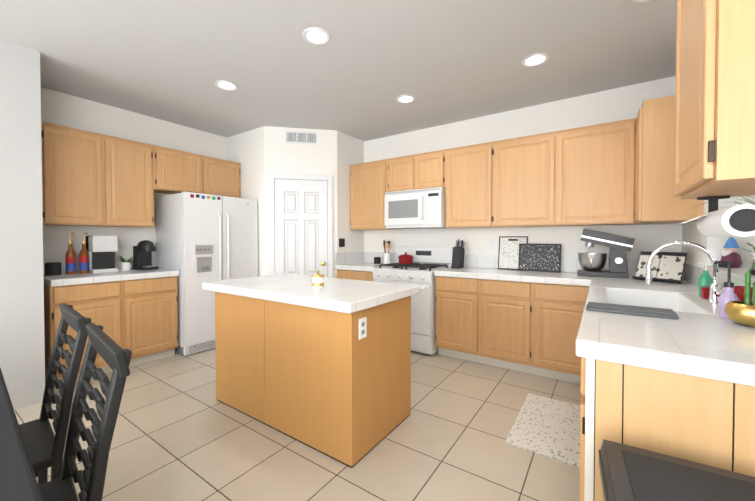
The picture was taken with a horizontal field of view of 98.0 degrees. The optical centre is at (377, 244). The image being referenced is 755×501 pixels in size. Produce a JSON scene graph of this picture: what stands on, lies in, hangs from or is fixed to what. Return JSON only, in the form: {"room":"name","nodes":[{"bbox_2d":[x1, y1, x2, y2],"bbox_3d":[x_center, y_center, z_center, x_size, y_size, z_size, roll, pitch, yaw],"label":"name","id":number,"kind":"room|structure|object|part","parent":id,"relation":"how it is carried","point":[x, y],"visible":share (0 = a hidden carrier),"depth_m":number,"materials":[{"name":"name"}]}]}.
{"room":"kitchen","nodes":[
{"label":"kitchen","id":0,"kind":"room"},
{"bbox_2d":[0,39,44,409],"bbox_3d":[-4.120,-0.106,1.152,0.950,2.700,4.018,1,1,34],"label":"wall","id":1,"kind":"structure","parent":0,"point":[22,353],"depth_m":2.45,"materials":[{"name":"paint"}]},
{"bbox_2d":[41,87,226,274],"bbox_3d":[-2.749,-0.147,3.861,0.150,2.700,2.002,1,1,34],"label":"wall","id":2,"kind":"structure","parent":0,"point":[64,109],"depth_m":3.57,"materials":[{"name":"paint"}]},
{"bbox_2d":[41,121,104,226],"bbox_3d":[-2.945,-0.632,3.130,0.340,0.892,0.440,1,1,34],"label":"upper cabinet","id":3,"kind":"object","parent":2,"relation":"attached to","point":[94,179],"depth_m":3.03,"materials":[{"name":"brown wood"}]},
{"bbox_2d":[105,135,156,227],"bbox_3d":[-2.697,-0.637,3.492,0.340,0.892,0.439,1,1,34],"label":"upper cabinet","id":4,"kind":"object","parent":2,"relation":"attached to","point":[130,166],"depth_m":3.39,"materials":[{"name":"brown wood"}]},
{"bbox_2d":[157,146,204,193],"bbox_3d":[-2.424,-0.853,3.888,0.340,0.472,0.524,1,1,34],"label":"upper cabinet","id":5,"kind":"object","parent":2,"relation":"attached to","point":[178,171],"depth_m":3.80,"materials":[{"name":"brown wood"}]},
{"bbox_2d":[205,156,240,197],"bbox_3d":[-2.129,-0.860,4.318,0.340,0.472,0.519,1,1,34],"label":"upper cabinet","id":6,"kind":"object","parent":2,"relation":"attached to","point":[222,177],"depth_m":4.22,"materials":[{"name":"brown wood"}]},
{"bbox_2d":[227,126,363,277],"bbox_3d":[-1.180,-0.162,4.842,1.630,2.700,1.390,1,1,34],"label":"wall","id":7,"kind":"structure","parent":0,"point":[259,154],"depth_m":4.30,"materials":[{"name":"paint"}]},
{"bbox_2d":[269,173,332,277],"bbox_3d":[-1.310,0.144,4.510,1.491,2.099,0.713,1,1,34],"label":"door frame","id":8,"kind":"structure","parent":7,"relation":"attached to","point":[273,177],"depth_m":4.20,"materials":[{"name":"white wood"}]},
{"bbox_2d":[285,130,316,144],"bbox_3d":[-0.983,-1.382,4.234,0.400,0.160,0.013,0,1,-11],"label":"air vent","id":9,"kind":"object","parent":7,"relation":"in","point":[300,137],"visible":1,"depth_m":4.23,"materials":[{"name":"grey plastic"}]},
{"bbox_2d":[275,179,327,276],"bbox_3d":[-0.972,0.181,4.244,0.514,2.034,0.489,1,1,34],"label":"pantry door","id":10,"kind":"structure","parent":7,"relation":"in","point":[301,227],"depth_m":4.23,"materials":[{"name":"white wood"}]},
{"bbox_2d":[339,238,344,246],"bbox_3d":[-0.478,-0.025,4.418,0.008,0.115,0.115,1,1,34],"label":"light switch","id":11,"kind":"object","parent":7,"relation":"attached to","point":[341,242],"visible":1,"depth_m":4.42,"materials":[{"name":"black plastic"}]},
{"bbox_2d":[14,348,581,500],"bbox_3d":[-0.641,1.280,0.810,7.100,0.060,7.650,1,1,34],"label":"floor","id":12,"kind":"structure","parent":0,"point":[182,432],"depth_m":1.97,"materials":[{"name":"tile"}]},
{"bbox_2d":[0,368,42,500],"bbox_3d":[-1.490,0.870,0.657,1.916,0.764,1.016,1,1,38],"label":"dining table","id":13,"kind":"object","parent":12,"relation":"on","point":[18,481],"visible":1,"depth_m":0.74,"materials":[{"name":"black wood"}]},
{"bbox_2d":[19,303,90,485],"bbox_3d":[-1.470,0.763,1.251,0.450,0.960,0.518,1,1,39],"label":"chair","id":14,"kind":"object","parent":12,"relation":"on","point":[44,445],"visible":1,"depth_m":1.32,"materials":[{"name":"black wood"}]},
{"bbox_2d":[39,323,131,500],"bbox_3d":[-1.026,0.769,0.881,0.450,0.960,0.518,1,1,41],"label":"chair","id":15,"kind":"object","parent":12,"relation":"on","point":[89,479],"visible":1,"depth_m":1.01,"materials":[{"name":"black wood"}]},
{"bbox_2d":[43,268,178,382],"bbox_3d":[-2.668,0.747,3.296,0.633,0.930,0.995,1,1,34],"label":"base cabinet","id":16,"kind":"object","parent":12,"relation":"on","point":[138,318],"depth_m":3.14,"materials":[{"name":"brown wood"}]},
{"bbox_2d":[45,262,60,275],"bbox_3d":[-3.034,0.227,3.070,0.110,0.115,0.110,1,1,34],"label":"coffee canister","id":17,"kind":"object","parent":16,"relation":"on","point":[52,268],"visible":1,"depth_m":3.03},
{"bbox_2d":[65,232,75,273],"bbox_3d":[-2.952,0.083,3.157,0.089,0.400,0.074,1,1,34],"label":"syrup bottle","id":18,"kind":"object","parent":16,"relation":"on","point":[70,262],"visible":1,"depth_m":3.14,"materials":[{"name":"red glass"}]},
{"bbox_2d":[79,233,88,272],"bbox_3d":[-2.895,0.082,3.239,0.089,0.400,0.074,1,1,34],"label":"syrup bottle","id":19,"kind":"object","parent":16,"relation":"on","point":[83,261],"visible":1,"depth_m":3.23,"materials":[{"name":"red glass"}]},
{"bbox_2d":[86,235,117,272],"bbox_3d":[-2.818,0.093,3.356,0.210,0.375,0.200,1,1,34],"label":"coffee maker","id":20,"kind":"object","parent":16,"relation":"on","point":[100,249],"visible":0.9,"depth_m":3.29,"materials":[{"name":"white plastic"}]},
{"bbox_3d":[-2.668,0.311,3.290,0.633,0.058,0.995,1,1,34],"label":"left base cabinet top","id":21,"kind":"part","parent":16,"relation":"part of","materials":[{"name":"white tile"}]},
{"bbox_2d":[117,256,133,270],"bbox_3d":[-2.685,0.194,3.502,0.176,0.168,0.173,1,1,34],"label":"plant pot","id":22,"kind":"object","parent":16,"relation":"on","point":[125,265],"visible":1,"depth_m":3.48,"materials":[{"name":"white ceramic"}]},
{"bbox_2d":[133,240,157,269],"bbox_3d":[-2.564,0.113,3.653,0.200,0.325,0.180,0,1,24],"label":"coffee maker","id":23,"kind":"object","parent":16,"relation":"on","point":[143,250],"visible":1,"depth_m":3.60,"materials":[{"name":"plastic"}]},
{"bbox_2d":[156,192,257,355],"bbox_3d":[-2.057,0.310,4.041,0.737,1.762,0.895,1,1,34],"label":"fridge","id":24,"kind":"object","parent":12,"relation":"on","point":[201,238],"visible":0.6,"depth_m":3.69,"materials":[{"name":"white plastic"}]},
{"bbox_2d":[215,292,410,467],"bbox_3d":[-0.514,0.782,2.461,1.376,0.885,0.670,1,1,34],"label":"kitchen island","id":25,"kind":"object","parent":12,"relation":"on","point":[335,385],"visible":0.79,"depth_m":2.06,"materials":[{"name":"brown wood"}]},
{"bbox_2d":[202,274,419,313],"bbox_3d":[-0.527,0.324,2.466,1.480,0.058,0.805,1,1,34],"label":"island countertop","id":26,"kind":"structure","parent":25,"relation":"on","point":[349,296],"depth_m":2.18,"materials":[{"name":"tile"}]},
{"bbox_2d":[312,271,323,287],"bbox_3d":[-0.409,0.238,2.266,0.084,0.118,0.084,1,1,34],"label":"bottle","id":27,"kind":"object","parent":26,"relation":"on","point":[317,280],"visible":1,"depth_m":2.23,"materials":[{"name":"glass"}]},
{"bbox_2d":[335,262,388,280],"bbox_3d":[-0.124,0.730,4.406,0.616,0.929,0.635,1,1,34],"label":"base cabinet","id":28,"kind":"object","parent":12,"relation":"on","point":[363,271],"depth_m":4.17,"materials":[{"name":"brown wood"}]},
{"bbox_3d":[-0.124,0.294,4.399,0.616,0.058,0.635,1,1,34],"label":"back base cabinet top","id":29,"kind":"part","parent":28,"relation":"part of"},
{"bbox_2d":[374,257,380,263],"bbox_3d":[-0.002,0.217,4.514,0.070,0.090,0.070,1,1,34],"label":"speaker","id":30,"kind":"object","parent":28,"relation":"on","point":[377,260],"visible":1,"depth_m":4.49},
{"bbox_2d":[383,240,390,263],"bbox_3d":[0.128,0.103,4.429,0.104,0.322,0.102,1,1,34],"label":"utensil crock","id":31,"kind":"object","parent":28,"relation":"on","point":[387,256],"visible":0.94,"depth_m":4.39,"materials":[{"name":"white ceramic"}]},
{"bbox_2d":[373,246,453,354],"bbox_3d":[0.425,0.617,3.959,0.768,1.170,0.714,1,1,34],"label":"stove","id":32,"kind":"object","parent":12,"relation":"on","point":[424,266],"visible":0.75,"depth_m":3.63,"materials":[{"name":"white metal"}]},
{"bbox_2d":[398,252,413,263],"bbox_3d":[0.359,0.167,4.175,0.204,0.142,0.186,1,1,34],"label":"pot","id":33,"kind":"object","parent":32,"relation":"on","point":[405,258],"visible":1,"depth_m":4.10,"materials":[{"name":"metal"}]},
{"bbox_2d":[435,276,480,362],"bbox_3d":[0.988,0.764,3.654,0.482,0.884,0.620,1,1,34],"label":"base cabinet","id":34,"kind":"object","parent":12,"relation":"on","point":[457,300],"depth_m":3.39,"materials":[{"name":"brown wood"}]},
{"bbox_2d":[481,279,532,373],"bbox_3d":[1.386,0.768,3.381,0.482,0.884,0.620,1,1,34],"label":"base cabinet","id":35,"kind":"object","parent":12,"relation":"on","point":[529,327],"depth_m":3.12,"materials":[{"name":"brown wood"}]},
{"bbox_2d":[506,393,579,467],"bbox_3d":[1.192,1.223,2.238,0.433,0.008,0.793,1,1,34],"label":"mat","id":36,"kind":"object","parent":12,"relation":"on","point":[545,426],"visible":0.81,"depth_m":2.17,"materials":[{"name":"beige fabric"}]},
{"bbox_2d":[533,283,596,392],"bbox_3d":[1.783,0.772,3.109,0.482,0.884,0.620,1,1,34],"label":"base cabinet","id":37,"kind":"object","parent":12,"relation":"on","point":[558,309],"depth_m":2.87,"materials":[{"name":"brown wood"}]},
{"bbox_2d":[599,439,754,500],"bbox_3d":[0.707,0.912,0.695,0.370,0.679,0.460,1,1,30],"label":"chair","id":38,"kind":"object","parent":12,"relation":"on","point":[629,473],"visible":1,"depth_m":0.80,"materials":[{"name":"black plastic"}]},
{"bbox_2d":[0,0,676,140],"bbox_3d":[-0.641,-1.480,0.768,7.100,0.060,7.650,1,1,34],"label":"ceiling","id":39,"kind":"structure","parent":0,"point":[443,62],"depth_m":2.56,"materials":[{"name":"paint"}]},
{"bbox_2d":[215,80,237,90],"bbox_3d":[-1.403,-1.478,3.054,0.196,0.011,0.196,1,1,34],"label":"recessed light","id":40,"kind":"object","parent":39,"relation":"in","point":[226,85],"visible":1,"depth_m":3.05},
{"bbox_2d":[302,27,329,44],"bbox_3d":[-0.430,-1.467,2.315,0.196,0.011,0.196,1,1,34],"label":"recessed light","id":41,"kind":"object","parent":39,"relation":"in","point":[315,35],"visible":1,"depth_m":2.31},
{"bbox_2d":[396,95,414,102],"bbox_3d":[0.290,-1.482,3.349,0.196,0.011,0.196,1,1,34],"label":"recessed light","id":42,"kind":"object","parent":39,"relation":"in","point":[405,98],"visible":1,"depth_m":3.34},
{"bbox_2d":[522,53,548,66],"bbox_3d":[1.260,-1.472,2.624,0.196,0.011,0.196,1,1,34],"label":"recessed light","id":43,"kind":"object","parent":39,"relation":"in","point":[537,59],"visible":1,"depth_m":2.62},
{"bbox_2d":[632,0,649,2],"bbox_3d":[1.578,-1.460,1.885,0.196,0.011,0.196,1,1,34],"label":"recessed light","id":44,"kind":"object","parent":39,"relation":"in","point":[638,1],"visible":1,"depth_m":1.96,"materials":[{"name":"white"}]},
{"bbox_2d":[364,76,681,258],"bbox_3d":[1.406,-0.146,3.822,3.790,2.700,0.150,1,1,34],"label":"wall","id":45,"kind":"structure","parent":0,"point":[617,104],"depth_m":3.55,"materials":[{"name":"paint"}]},
{"bbox_2d":[350,159,399,229],"bbox_3d":[-0.039,-0.652,4.505,0.621,0.892,0.340,1,1,34],"label":"upper cabinet","id":46,"kind":"object","parent":45,"relation":"attached to","point":[368,179],"depth_m":4.36,"materials":[{"name":"brown wood"}]},
{"bbox_2d":[386,155,413,191],"bbox_3d":[0.380,-0.881,4.215,0.389,0.427,0.340,1,1,34],"label":"upper cabinet","id":47,"kind":"object","parent":45,"relation":"attached to","point":[399,170],"depth_m":4.08,"materials":[{"name":"brown wood"}]},
{"bbox_2d":[414,149,445,189],"bbox_3d":[0.700,-0.877,3.996,0.389,0.427,0.340,1,1,34],"label":"upper cabinet","id":48,"kind":"object","parent":45,"relation":"attached to","point":[429,167],"depth_m":3.85,"materials":[{"name":"brown wood"}]},
{"bbox_2d":[385,187,444,228],"bbox_3d":[0.507,-0.429,4.062,0.760,0.457,0.458,1,1,34],"label":"microwave","id":49,"kind":"object","parent":48,"relation":"attached to","point":[417,209],"visible":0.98,"depth_m":3.88,"materials":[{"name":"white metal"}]},
{"bbox_2d":[442,141,493,227],"bbox_3d":[1.083,-0.641,3.737,0.535,0.892,0.340,1,1,34],"label":"upper cabinet","id":50,"kind":"object","parent":45,"relation":"attached to","point":[469,188],"depth_m":3.58,"materials":[{"name":"brown wood"}]},
{"bbox_2d":[489,237,495,246],"bbox_3d":[1.324,-0.035,3.784,0.070,0.115,0.007,1,1,34],"label":"electrical outlet","id":51,"kind":"object","parent":45,"relation":"attached to","point":[492,241],"visible":1,"depth_m":3.78,"materials":[{"name":"white plastic"}]},
{"bbox_2d":[434,267,594,285],"bbox_3d":[1.362,0.310,3.371,1.410,0.058,0.653,1,1,34],"label":"countertop","id":52,"kind":"structure","parent":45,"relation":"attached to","point":[562,278],"depth_m":3.16,"materials":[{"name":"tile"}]},
{"bbox_2d":[451,239,464,268],"bbox_3d":[0.944,0.105,3.832,0.100,0.337,0.195,1,1,34],"label":"knife block","id":53,"kind":"object","parent":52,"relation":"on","point":[458,256],"visible":1,"depth_m":3.80,"materials":[{"name":"black plastic"}]},
{"bbox_2d":[498,236,527,269],"bbox_3d":[1.495,0.092,3.627,0.300,0.367,0.070,1,1,34],"label":"cutting board","id":54,"kind":"object","parent":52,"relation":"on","point":[508,256],"visible":0.88,"depth_m":3.64,"materials":[{"name":"white stone"}]},
{"bbox_2d":[518,244,560,271],"bbox_3d":[1.699,0.135,3.448,0.400,0.288,0.057,1,1,34],"label":"cutting board","id":55,"kind":"object","parent":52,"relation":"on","point":[541,257],"visible":1,"depth_m":3.44,"materials":[{"name":"black stone"}]},
{"bbox_2d":[494,131,557,227],"bbox_3d":[1.545,-0.636,3.420,0.585,0.892,0.340,1,1,34],"label":"upper cabinet","id":56,"kind":"object","parent":45,"relation":"attached to","point":[525,167],"depth_m":3.26,"materials":[{"name":"brown wood"}]},
{"bbox_2d":[335,252,752,314],"bbox_3d":[0.497,0.313,2.785,3.468,0.357,2.599,1,1,34],"label":"backsplash","id":57,"kind":"structure","parent":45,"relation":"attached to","point":[677,302],"depth_m":2.32,"materials":[{"name":"tile"}]},
{"bbox_2d":[577,233,584,244],"bbox_3d":[2.042,-0.058,3.292,0.070,0.115,0.007,1,1,34],"label":"electrical outlet","id":58,"kind":"object","parent":45,"relation":"attached to","point":[579,242],"visible":0.71,"depth_m":3.30,"materials":[{"name":"white plastic"}]},
{"bbox_2d":[558,118,636,225],"bbox_3d":[2.039,-0.631,3.082,0.613,0.892,0.340,1,1,34],"label":"upper cabinet","id":59,"kind":"object","parent":45,"relation":"attached to","point":[582,176],"depth_m":2.93,"materials":[{"name":"brown wood"}]},
{"bbox_2d":[607,275,657,281],"bbox_3d":[2.178,0.318,2.811,0.330,0.058,0.653,1,1,34],"label":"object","id":60,"kind":"object","parent":45,"relation":"attached to","point":[629,276],"depth_m":2.66,"materials":[{"name":"tile"}]},
{"bbox_2d":[682,196,754,268],"bbox_3d":[0.744,-0.085,-0.214,0.320,2.700,7.260,1,1,34],"label":"wall","id":61,"kind":"structure","parent":0,"point":[691,232],"depth_m":2.17,"materials":[{"name":"paint"}]},
{"bbox_2d":[575,277,754,386],"bbox_3d":[1.659,0.331,1.986,0.646,0.058,2.603,1,1,34],"label":"countertop","id":62,"kind":"structure","parent":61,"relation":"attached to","point":[713,346],"depth_m":1.09,"materials":[{"name":"tile"}]},
{"bbox_2d":[577,229,634,277],"bbox_3d":[2.042,0.071,2.947,0.417,0.431,0.267,1,1,34],"label":"stand mixer","id":63,"kind":"object","parent":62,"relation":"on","point":[592,264],"visible":1,"depth_m":2.90,"materials":[{"name":"black plastic"}]},
{"bbox_2d":[586,302,678,318],"bbox_3d":[1.143,0.296,1.494,0.325,0.024,0.120,1,1,34],"label":"towel","id":64,"kind":"object","parent":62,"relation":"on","point":[636,310],"visible":1,"depth_m":1.46,"materials":[{"name":"grey fabric"}]},
{"bbox_2d":[632,251,686,283],"bbox_3d":[2.242,0.174,2.609,0.170,0.231,0.300,0,1,-28],"label":"cookbook stand","id":65,"kind":"object","parent":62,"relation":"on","point":[667,267],"visible":0.88,"depth_m":2.58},
{"bbox_2d":[645,241,724,303],"bbox_3d":[1.631,0.141,1.744,0.315,0.326,0.152,1,1,34],"label":"faucet","id":66,"kind":"object","parent":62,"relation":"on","point":[716,290],"visible":0.92,"depth_m":1.72,"materials":[{"name":"silver metal"}]},
{"bbox_2d":[700,286,709,298],"bbox_3d":[1.861,0.271,1.838,0.070,0.065,0.050,1,1,34],"label":"sponge","id":67,"kind":"object","parent":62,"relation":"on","point":[704,292],"visible":0.35,"depth_m":1.83,"materials":[{"name":"plastic"}]},
{"bbox_2d":[698,262,712,295],"bbox_3d":[1.910,0.202,1.913,0.065,0.200,0.041,1,1,34],"label":"soap bottle","id":68,"kind":"object","parent":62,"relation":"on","point":[705,279],"visible":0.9,"depth_m":1.90,"materials":[{"name":"green plastic"}]},
{"bbox_2d":[713,261,738,318],"bbox_3d":[1.479,0.190,1.396,0.082,0.240,0.060,1,1,34],"label":"lotion bottle","id":69,"kind":"object","parent":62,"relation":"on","point":[728,294],"visible":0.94,"depth_m":1.38,"materials":[{"name":"purple plastic"}]},
{"bbox_2d":[724,242,754,326],"bbox_3d":[1.444,0.151,1.256,0.155,0.321,0.167,1,1,34],"label":"bowl","id":70,"kind":"object","parent":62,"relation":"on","point":[741,312],"visible":1,"depth_m":1.26,"materials":[{"name":"gold metal"}]},
{"bbox_2d":[734,286,752,300],"bbox_3d":[1.645,0.248,1.477,0.060,0.120,0.058,1,1,34],"label":"cup","id":71,"kind":"object","parent":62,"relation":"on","point":[739,291],"visible":0.23,"depth_m":1.46,"materials":[{"name":"ceramic"}]},
{"bbox_2d":[634,95,703,224],"bbox_3d":[2.307,-0.624,2.656,0.350,0.892,0.740,1,1,34],"label":"upper cabinet","id":72,"kind":"object","parent":61,"relation":"attached to","point":[657,201],"visible":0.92,"depth_m":2.39,"materials":[{"name":"brown wood"}]},
{"bbox_2d":[674,0,754,198],"bbox_3d":[1.141,-0.616,0.954,0.350,0.897,0.490,1,1,34],"label":"upper cabinet","id":73,"kind":"object","parent":61,"relation":"attached to","point":[715,107],"visible":1,"depth_m":0.87,"materials":[{"name":"brown wood"}]},
{"bbox_2d":[677,195,754,236],"bbox_3d":[1.085,-0.096,1.056,0.143,0.144,0.366,1,1,34],"label":"paper towel holder","id":74,"kind":"object","parent":73,"relation":"attached to","point":[735,221],"visible":1,"depth_m":0.93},
{"bbox_2d":[704,266,754,282],"bbox_3d":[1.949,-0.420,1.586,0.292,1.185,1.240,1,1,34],"label":"window sill","id":75,"kind":"structure","parent":61,"relation":"in","point":[738,273],"depth_m":1.81,"materials":[{"name":"tile"}]},
{"bbox_2d":[662,175,754,209],"bbox_3d":[1.574,-0.096,1.462,0.526,0.491,0.501,1,1,34],"label":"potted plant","id":76,"kind":"object","parent":75,"relation":"on","point":[733,201],"visible":0.21,"depth_m":1.43,"materials":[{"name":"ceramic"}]},
{"bbox_2d":[718,237,741,267],"bbox_3d":[2.184,0.041,2.034,0.108,0.200,0.100,1,1,34],"label":"gnome","id":77,"kind":"object","parent":75,"relation":"on","point":[730,251],"visible":0.92,"depth_m":2.01},
{"bbox_2d":[749,252,754,274],"bbox_3d":[1.875,0.038,1.583,0.117,0.220,0.107,1,1,34],"label":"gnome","id":78,"kind":"object","parent":75,"relation":"on","point":[752,271],"visible":0.69,"depth_m":1.60,"materials":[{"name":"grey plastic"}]}
]}

